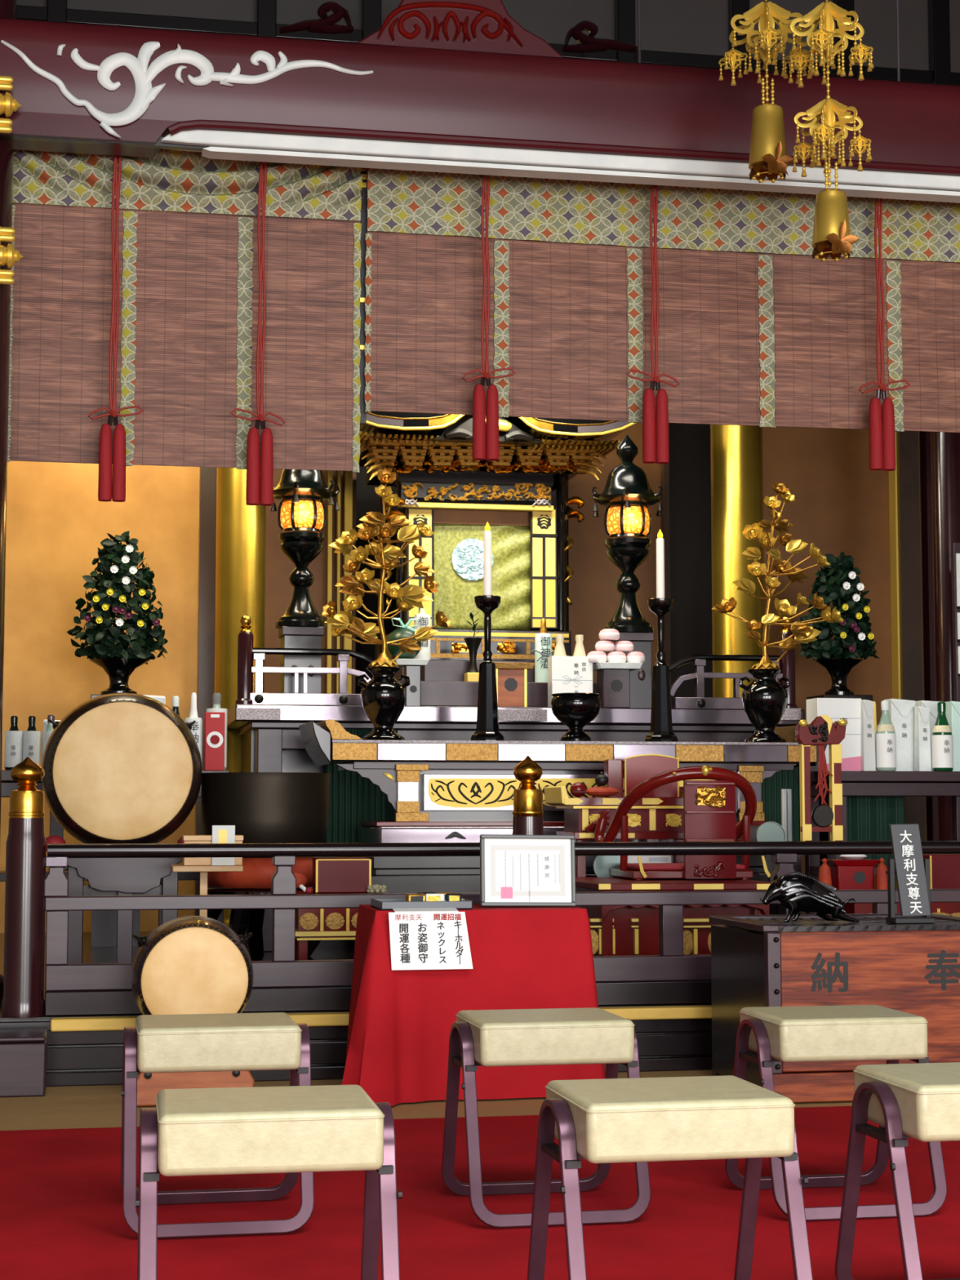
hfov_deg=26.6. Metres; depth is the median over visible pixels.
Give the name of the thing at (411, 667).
stand
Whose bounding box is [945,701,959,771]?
box
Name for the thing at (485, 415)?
cord
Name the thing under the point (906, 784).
shelf
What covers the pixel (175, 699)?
bottle
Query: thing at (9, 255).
column
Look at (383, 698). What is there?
vase
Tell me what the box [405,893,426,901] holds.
packet
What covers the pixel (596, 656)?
rice cake
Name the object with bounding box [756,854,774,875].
stand
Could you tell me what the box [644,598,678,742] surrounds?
candlestick
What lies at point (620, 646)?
rice cake
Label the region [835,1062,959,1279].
stool
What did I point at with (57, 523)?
wall panel
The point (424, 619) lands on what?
bottle
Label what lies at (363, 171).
trim
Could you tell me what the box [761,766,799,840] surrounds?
curtain
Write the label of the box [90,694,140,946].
pedestal
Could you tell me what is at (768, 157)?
hanging ornament
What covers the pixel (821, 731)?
stand
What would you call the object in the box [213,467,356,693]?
wall panel
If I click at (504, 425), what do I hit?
roof ornament
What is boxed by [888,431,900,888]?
trim
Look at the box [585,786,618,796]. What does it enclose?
cushion
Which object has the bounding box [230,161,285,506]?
cord
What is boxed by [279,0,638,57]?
strut
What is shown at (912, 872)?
name plaque
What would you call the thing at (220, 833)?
name card
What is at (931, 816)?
pillar
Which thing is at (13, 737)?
bottle
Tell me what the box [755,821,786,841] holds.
disc
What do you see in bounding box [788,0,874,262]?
hanging ornament
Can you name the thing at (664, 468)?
trim
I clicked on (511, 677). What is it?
stand
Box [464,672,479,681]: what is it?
block
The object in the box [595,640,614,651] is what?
rice cake
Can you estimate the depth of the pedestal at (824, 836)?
11.05 m
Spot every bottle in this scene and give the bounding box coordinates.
[4,715,22,769]
[22,715,40,765]
[41,715,54,759]
[172,696,180,716]
[184,692,202,768]
[206,693,226,770]
[413,608,430,660]
[530,618,554,682]
[553,634,566,656]
[573,635,586,656]
[873,701,877,771]
[875,700,896,771]
[931,702,953,771]
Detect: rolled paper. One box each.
[781,789,787,912]
[786,789,791,840]
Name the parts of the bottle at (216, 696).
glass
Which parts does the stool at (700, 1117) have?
seat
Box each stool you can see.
[120,1012,314,1238]
[135,1084,402,1279]
[441,1007,650,1227]
[527,1075,813,1279]
[724,1004,946,1221]
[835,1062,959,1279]
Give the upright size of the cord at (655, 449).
1.170 m
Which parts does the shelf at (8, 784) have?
leg, leg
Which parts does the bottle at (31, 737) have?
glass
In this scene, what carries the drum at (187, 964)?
on the stand at (148, 1085)
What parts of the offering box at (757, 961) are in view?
panel, panel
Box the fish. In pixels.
[569,782,586,797]
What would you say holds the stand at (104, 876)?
on the platform base at (82, 1050)
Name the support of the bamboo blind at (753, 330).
hanging from the trim at (363, 171)
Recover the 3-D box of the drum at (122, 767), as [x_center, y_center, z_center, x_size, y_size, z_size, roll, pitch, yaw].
[-1.431,0.528,8.120,0.636,0.636,0.632,1,-5,-11]
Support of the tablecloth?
on the table
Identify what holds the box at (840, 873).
on the desk at (942, 908)
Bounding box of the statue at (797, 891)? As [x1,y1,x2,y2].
[760,871,859,922]
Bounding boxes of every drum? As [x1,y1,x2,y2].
[40,692,202,844]
[130,915,253,1014]
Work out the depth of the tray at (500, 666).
10.09 m
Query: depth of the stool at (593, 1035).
4.52 m
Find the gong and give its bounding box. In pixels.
[200,772,330,857]
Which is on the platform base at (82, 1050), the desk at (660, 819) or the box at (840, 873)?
the desk at (660, 819)
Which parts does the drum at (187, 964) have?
ring handle, ring handle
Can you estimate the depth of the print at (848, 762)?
9.95 m
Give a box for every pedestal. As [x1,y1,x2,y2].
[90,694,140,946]
[806,694,872,866]
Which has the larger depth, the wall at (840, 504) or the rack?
the wall at (840, 504)
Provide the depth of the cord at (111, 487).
7.63 m
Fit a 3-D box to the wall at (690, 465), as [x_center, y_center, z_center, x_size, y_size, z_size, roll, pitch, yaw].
[-0.424,-0.522,12.985,10.400,5.000,0.100,1,-5,-11]
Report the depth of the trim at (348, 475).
12.05 m
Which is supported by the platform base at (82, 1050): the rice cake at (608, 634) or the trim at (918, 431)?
the trim at (918, 431)
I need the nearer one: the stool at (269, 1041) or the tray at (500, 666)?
the stool at (269, 1041)
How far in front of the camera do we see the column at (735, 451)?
11.34 m
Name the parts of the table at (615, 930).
gilt post, gilt rail, gilt rail, gilt plate, leg, gilt post, gilt rail, gilt post, gilt plate, gilt post, gilt rail, gilt rail, gilt plate, leg, gilt plate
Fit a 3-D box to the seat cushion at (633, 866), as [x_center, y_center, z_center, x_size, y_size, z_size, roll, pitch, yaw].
[0.841,0.945,8.475,0.460,0.023,0.310,1,-5,-11]
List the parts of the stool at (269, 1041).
seat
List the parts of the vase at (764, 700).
handle, handle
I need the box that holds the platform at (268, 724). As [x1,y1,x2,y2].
[226,613,804,951]
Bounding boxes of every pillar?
[194,466,216,915]
[896,431,925,840]
[919,431,937,840]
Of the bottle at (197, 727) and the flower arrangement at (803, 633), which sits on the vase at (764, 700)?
the flower arrangement at (803, 633)
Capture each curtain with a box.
[324,728,397,843]
[433,523,530,630]
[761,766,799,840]
[846,795,904,866]
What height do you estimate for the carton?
0.268 m
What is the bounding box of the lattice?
[16,0,959,85]
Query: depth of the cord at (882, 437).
8.22 m
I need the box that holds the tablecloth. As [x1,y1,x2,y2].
[342,903,605,1106]
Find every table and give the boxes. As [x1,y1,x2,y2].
[170,864,243,916]
[298,719,827,946]
[575,876,770,955]
[777,840,844,914]
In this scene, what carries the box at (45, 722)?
on the shelf at (8, 784)
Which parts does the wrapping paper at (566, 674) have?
printed cord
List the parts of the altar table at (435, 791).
gilt plate, corner post, panel frame, gilt plate, moulding, panel frame, gilt plate, gilt plate, corner post, gilt plate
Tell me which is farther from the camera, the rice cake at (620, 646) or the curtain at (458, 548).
the curtain at (458, 548)
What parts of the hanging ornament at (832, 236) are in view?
bead chain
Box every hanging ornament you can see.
[718,0,812,182]
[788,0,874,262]
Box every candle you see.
[483,521,491,595]
[656,528,664,598]
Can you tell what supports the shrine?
on the platform at (268, 724)
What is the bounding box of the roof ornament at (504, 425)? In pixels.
[498,419,511,431]
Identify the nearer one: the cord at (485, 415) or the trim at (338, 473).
the cord at (485, 415)
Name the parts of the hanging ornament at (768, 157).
bead chain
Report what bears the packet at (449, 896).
on the tray at (382, 904)
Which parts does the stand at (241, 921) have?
leg, leg, leg, leg, leg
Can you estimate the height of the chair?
0.466 m
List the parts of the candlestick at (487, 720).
stem and dish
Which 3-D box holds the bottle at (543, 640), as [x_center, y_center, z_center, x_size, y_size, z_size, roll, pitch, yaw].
[0.332,0.057,10.597,0.149,0.338,0.097,1,-5,-11]
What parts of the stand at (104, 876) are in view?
leg, leg, leg, leg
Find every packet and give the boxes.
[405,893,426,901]
[417,892,435,893]
[425,893,445,901]
[444,893,464,901]
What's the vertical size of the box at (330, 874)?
0.132 m
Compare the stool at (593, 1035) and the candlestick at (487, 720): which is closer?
the stool at (593, 1035)
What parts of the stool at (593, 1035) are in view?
seat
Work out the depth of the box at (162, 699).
9.45 m
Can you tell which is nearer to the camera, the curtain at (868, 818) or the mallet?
the mallet
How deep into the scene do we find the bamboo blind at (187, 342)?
7.85 m
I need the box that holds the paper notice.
[388,907,472,969]
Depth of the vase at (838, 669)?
11.13 m
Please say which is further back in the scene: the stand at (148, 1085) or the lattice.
the lattice
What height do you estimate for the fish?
0.065 m
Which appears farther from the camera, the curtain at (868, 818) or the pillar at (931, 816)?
the pillar at (931, 816)
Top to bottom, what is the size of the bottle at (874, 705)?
0.353 m
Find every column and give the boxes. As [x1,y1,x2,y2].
[0,0,23,1002]
[214,467,266,926]
[710,424,764,697]
[930,431,959,840]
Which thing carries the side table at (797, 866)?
on the platform base at (82, 1050)
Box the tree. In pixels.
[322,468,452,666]
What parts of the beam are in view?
roll moulding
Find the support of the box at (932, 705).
on the shelf at (906, 784)
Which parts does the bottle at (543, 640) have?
twisted cord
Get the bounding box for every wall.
[355,422,712,708]
[762,426,895,914]
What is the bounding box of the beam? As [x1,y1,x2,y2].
[0,17,959,203]
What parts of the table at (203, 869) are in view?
post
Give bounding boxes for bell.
[595,771,608,786]
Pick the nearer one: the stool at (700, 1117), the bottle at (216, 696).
the stool at (700, 1117)
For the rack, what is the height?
1.183 m
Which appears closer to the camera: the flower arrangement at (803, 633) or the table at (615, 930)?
the table at (615, 930)
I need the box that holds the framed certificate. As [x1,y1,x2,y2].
[480,834,575,906]
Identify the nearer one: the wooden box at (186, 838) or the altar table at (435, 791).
the wooden box at (186, 838)
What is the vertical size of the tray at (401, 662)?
0.030 m
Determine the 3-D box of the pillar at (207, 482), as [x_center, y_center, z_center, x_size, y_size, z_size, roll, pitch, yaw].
[-1.552,-0.350,11.540,0.089,3.978,0.120,1,-5,-11]
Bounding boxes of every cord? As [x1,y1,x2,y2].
[88,155,143,502]
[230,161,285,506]
[461,174,515,461]
[626,184,679,464]
[858,198,910,471]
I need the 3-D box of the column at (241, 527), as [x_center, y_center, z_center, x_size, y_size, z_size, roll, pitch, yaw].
[-1.286,-0.601,10.937,0.332,4.378,0.332,1,-5,-11]
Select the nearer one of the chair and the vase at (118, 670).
the chair
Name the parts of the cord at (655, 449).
cord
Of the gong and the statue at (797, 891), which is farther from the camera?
the gong
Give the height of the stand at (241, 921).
0.364 m
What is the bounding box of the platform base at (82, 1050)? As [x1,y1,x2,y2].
[0,931,711,1086]
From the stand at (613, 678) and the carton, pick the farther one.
the stand at (613, 678)
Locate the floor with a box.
[0,1070,852,1130]
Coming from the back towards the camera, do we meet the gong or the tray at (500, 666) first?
the tray at (500, 666)
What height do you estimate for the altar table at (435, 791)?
1.084 m
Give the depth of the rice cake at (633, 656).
10.21 m
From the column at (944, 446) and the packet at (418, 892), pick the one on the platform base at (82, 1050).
the column at (944, 446)
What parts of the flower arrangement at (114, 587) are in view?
flower, flower, flower, flower, flower, flower, flower, flower, flower, flower, flower, flower, flower, flower, flower, flower, flower, flower, flower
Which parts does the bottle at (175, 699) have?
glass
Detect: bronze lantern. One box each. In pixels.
[270,469,340,629]
[591,434,663,633]
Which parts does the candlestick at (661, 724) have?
stem and dish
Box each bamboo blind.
[7,148,362,472]
[364,168,959,432]
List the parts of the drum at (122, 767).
ring handle, ring handle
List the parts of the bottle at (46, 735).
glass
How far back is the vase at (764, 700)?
9.65 m
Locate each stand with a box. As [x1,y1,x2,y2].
[45,835,182,963]
[137,1071,254,1106]
[207,887,321,960]
[278,626,324,693]
[395,658,429,706]
[494,662,535,706]
[592,662,642,707]
[605,631,653,707]
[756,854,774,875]
[795,715,847,841]
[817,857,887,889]
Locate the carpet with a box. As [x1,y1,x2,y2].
[0,1106,959,1279]
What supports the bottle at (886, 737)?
on the shelf at (906, 784)
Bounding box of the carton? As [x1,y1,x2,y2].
[204,711,225,770]
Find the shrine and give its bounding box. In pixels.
[359,411,637,680]
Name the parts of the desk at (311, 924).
leg, leg, gilt rail, gilt rail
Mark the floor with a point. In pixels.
(70, 1107)
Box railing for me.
[1,755,959,1017]
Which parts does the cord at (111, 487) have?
cord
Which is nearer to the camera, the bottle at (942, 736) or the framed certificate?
the framed certificate
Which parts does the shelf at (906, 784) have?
leg, leg, leg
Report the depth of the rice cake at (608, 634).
10.22 m
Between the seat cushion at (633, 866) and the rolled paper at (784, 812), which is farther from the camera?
the rolled paper at (784, 812)
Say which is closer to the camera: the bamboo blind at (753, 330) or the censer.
the bamboo blind at (753, 330)
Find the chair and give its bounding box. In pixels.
[594,765,770,879]
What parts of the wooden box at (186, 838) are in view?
lid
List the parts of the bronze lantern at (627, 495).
lattice post, lattice post, lattice post, lattice post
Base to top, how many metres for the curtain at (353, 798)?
0.609 m
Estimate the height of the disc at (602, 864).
0.140 m
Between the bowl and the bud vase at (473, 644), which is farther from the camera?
the bud vase at (473, 644)
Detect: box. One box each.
[43,719,61,731]
[142,694,165,704]
[182,835,243,865]
[312,857,371,893]
[627,855,671,862]
[708,913,959,1102]
[806,697,861,771]
[861,699,875,771]
[884,698,915,771]
[914,706,931,771]
[915,700,941,771]
[922,853,959,888]
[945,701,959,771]
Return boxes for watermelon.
[387,617,421,658]
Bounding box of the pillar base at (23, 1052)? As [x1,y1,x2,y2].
[0,1029,47,1097]
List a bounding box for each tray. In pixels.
[370,897,472,910]
[395,658,429,666]
[494,662,535,671]
[592,662,642,671]
[819,858,879,866]
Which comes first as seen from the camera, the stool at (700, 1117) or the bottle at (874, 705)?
the stool at (700, 1117)
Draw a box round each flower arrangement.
[66,530,168,664]
[711,481,843,669]
[800,551,879,663]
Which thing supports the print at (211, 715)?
attached to the carton
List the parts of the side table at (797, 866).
leg, leg, leg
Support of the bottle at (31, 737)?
on the shelf at (8, 784)
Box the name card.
[211,825,235,865]
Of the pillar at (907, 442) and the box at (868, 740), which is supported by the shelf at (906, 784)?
the box at (868, 740)
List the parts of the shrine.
eave plate, eave plate, door, crest panel, eave plate, gilt sill, eave plate, door, crest panel, eave plate, eave plate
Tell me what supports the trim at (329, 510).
on the platform base at (82, 1050)
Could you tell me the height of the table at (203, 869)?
0.479 m
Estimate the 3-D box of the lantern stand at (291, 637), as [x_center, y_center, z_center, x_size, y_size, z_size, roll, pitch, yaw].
[-0.895,0.139,10.154,0.210,0.399,0.210,1,-5,-11]
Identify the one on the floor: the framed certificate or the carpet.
the carpet
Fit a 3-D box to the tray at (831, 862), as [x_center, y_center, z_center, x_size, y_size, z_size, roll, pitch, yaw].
[1.524,0.914,8.348,0.215,0.024,0.158,1,-5,-11]
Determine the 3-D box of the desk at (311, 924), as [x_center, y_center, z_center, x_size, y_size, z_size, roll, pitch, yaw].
[-0.554,1.161,7.866,0.372,0.364,0.344,1,-5,-11]
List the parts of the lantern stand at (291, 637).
relief knob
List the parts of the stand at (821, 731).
post, foot rail, hanging cord, red tassel cord, gilt plate, post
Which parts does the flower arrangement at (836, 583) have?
flower, flower, flower, flower, flower, flower, flower, flower, flower, flower, flower, flower, flower, flower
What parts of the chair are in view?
arm post, arm rail, seat, backrest, arm post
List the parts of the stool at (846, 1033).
seat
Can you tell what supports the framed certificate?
on the tablecloth
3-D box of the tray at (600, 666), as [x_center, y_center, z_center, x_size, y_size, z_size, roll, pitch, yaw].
[0.686,0.135,10.238,0.224,0.030,0.196,1,-5,-11]
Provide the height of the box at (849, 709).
0.358 m
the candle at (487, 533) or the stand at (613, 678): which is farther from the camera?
the stand at (613, 678)
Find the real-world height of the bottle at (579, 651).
0.370 m
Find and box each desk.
[294,890,383,959]
[544,786,684,877]
[842,888,959,916]
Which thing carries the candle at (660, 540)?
on the candlestick at (661, 724)
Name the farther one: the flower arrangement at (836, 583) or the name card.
the flower arrangement at (836, 583)
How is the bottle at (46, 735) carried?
on the shelf at (8, 784)
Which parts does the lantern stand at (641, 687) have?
relief knob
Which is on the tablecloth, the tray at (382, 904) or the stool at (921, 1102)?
the tray at (382, 904)
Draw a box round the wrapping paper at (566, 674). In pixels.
[547,656,592,706]
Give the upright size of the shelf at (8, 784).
0.860 m
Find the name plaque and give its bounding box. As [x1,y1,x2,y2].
[885,823,934,923]
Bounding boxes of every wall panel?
[0,460,199,933]
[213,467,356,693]
[567,422,662,685]
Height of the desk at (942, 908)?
0.353 m
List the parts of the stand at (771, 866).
post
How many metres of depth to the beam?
7.73 m
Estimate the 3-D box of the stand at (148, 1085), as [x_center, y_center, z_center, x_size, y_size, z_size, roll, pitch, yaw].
[-0.915,1.352,6.450,0.371,0.190,0.412,1,-5,-11]
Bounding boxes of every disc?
[592,855,620,877]
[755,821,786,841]
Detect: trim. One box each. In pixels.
[325,470,332,693]
[335,471,340,693]
[342,471,352,693]
[359,167,366,424]
[661,440,671,686]
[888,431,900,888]
[918,431,926,840]
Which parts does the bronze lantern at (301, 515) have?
lattice post, lattice post, lattice post, lattice post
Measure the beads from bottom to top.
0.036 m
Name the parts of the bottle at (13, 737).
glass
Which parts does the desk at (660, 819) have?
leg, gilt post, rail, drawer, gilt post, leg, leg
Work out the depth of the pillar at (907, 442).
12.22 m
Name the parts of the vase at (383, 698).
handle, handle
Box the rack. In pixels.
[951,542,959,702]
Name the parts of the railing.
newel post, short post, post, short post, post, rail, sill, rail, rail, newel post, post, short post, post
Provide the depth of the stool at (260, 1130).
3.19 m
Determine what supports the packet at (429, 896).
on the tray at (382, 904)
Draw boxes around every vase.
[88,657,150,694]
[356,666,410,740]
[463,611,482,672]
[738,668,790,742]
[814,658,863,694]
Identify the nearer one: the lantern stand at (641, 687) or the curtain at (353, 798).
the curtain at (353, 798)
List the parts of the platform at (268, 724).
carved plate, support post, balustrade, balustrade rail, balustrade rail, carved plate, balustrade, balustrade rail, balustrade rail, carved plate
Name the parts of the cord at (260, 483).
cord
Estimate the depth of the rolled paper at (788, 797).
9.14 m
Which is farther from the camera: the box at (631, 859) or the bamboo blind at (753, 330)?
the box at (631, 859)
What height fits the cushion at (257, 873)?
0.126 m
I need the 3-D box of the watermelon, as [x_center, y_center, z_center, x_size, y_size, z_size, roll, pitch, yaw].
[-0.378,-0.003,10.173,0.172,0.211,0.172,2,-5,-24]
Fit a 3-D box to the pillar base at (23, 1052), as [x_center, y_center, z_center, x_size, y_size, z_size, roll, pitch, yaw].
[-1.706,1.361,6.508,0.620,0.190,0.240,1,-5,-11]
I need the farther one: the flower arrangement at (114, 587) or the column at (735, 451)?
the column at (735, 451)
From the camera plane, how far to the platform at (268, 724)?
10.08 m
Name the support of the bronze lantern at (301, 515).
on the lantern stand at (291, 637)
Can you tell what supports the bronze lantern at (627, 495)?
on the lantern stand at (641, 687)
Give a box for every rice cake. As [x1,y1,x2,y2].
[586,650,607,663]
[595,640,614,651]
[599,628,619,640]
[606,651,626,662]
[614,640,633,652]
[626,651,644,663]
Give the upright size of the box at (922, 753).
0.322 m
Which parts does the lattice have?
steel rod, steel rod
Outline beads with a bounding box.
[366,884,386,893]
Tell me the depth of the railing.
6.96 m
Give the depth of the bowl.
8.31 m
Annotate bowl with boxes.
[840,854,866,859]
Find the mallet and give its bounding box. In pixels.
[293,872,313,893]
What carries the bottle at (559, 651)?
on the platform at (268, 724)
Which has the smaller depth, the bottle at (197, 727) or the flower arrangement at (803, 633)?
the bottle at (197, 727)
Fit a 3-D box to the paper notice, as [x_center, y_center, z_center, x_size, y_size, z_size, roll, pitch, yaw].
[-0.160,0.935,6.371,0.267,0.190,0.076,1,-5,-11]
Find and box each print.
[210,714,219,717]
[826,755,861,770]
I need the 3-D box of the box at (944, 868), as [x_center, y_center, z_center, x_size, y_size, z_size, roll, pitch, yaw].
[1.926,0.958,8.400,0.209,0.146,0.162,1,-5,-11]
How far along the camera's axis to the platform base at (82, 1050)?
6.89 m
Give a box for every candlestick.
[471,595,504,740]
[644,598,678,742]
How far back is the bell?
8.79 m
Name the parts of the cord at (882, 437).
cord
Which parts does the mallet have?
handle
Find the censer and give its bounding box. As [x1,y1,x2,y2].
[550,693,600,741]
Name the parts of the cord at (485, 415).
cord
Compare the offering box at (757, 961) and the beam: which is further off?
the beam
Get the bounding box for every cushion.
[199,857,313,888]
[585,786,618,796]
[626,862,745,871]
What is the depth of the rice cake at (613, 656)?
10.19 m
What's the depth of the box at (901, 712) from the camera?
10.09 m
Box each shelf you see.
[0,769,229,923]
[798,771,959,914]
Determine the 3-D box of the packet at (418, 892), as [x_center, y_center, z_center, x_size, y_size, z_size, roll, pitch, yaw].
[-0.166,0.835,6.561,0.076,0.040,0.034,2,-5,-28]
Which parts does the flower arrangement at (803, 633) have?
flower, flower, flower, flower, flower, flower, flower, flower, flower, flower, flower, flower, flower, flower, flower, flower, flower, flower, flower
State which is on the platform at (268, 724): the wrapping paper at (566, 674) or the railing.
the wrapping paper at (566, 674)

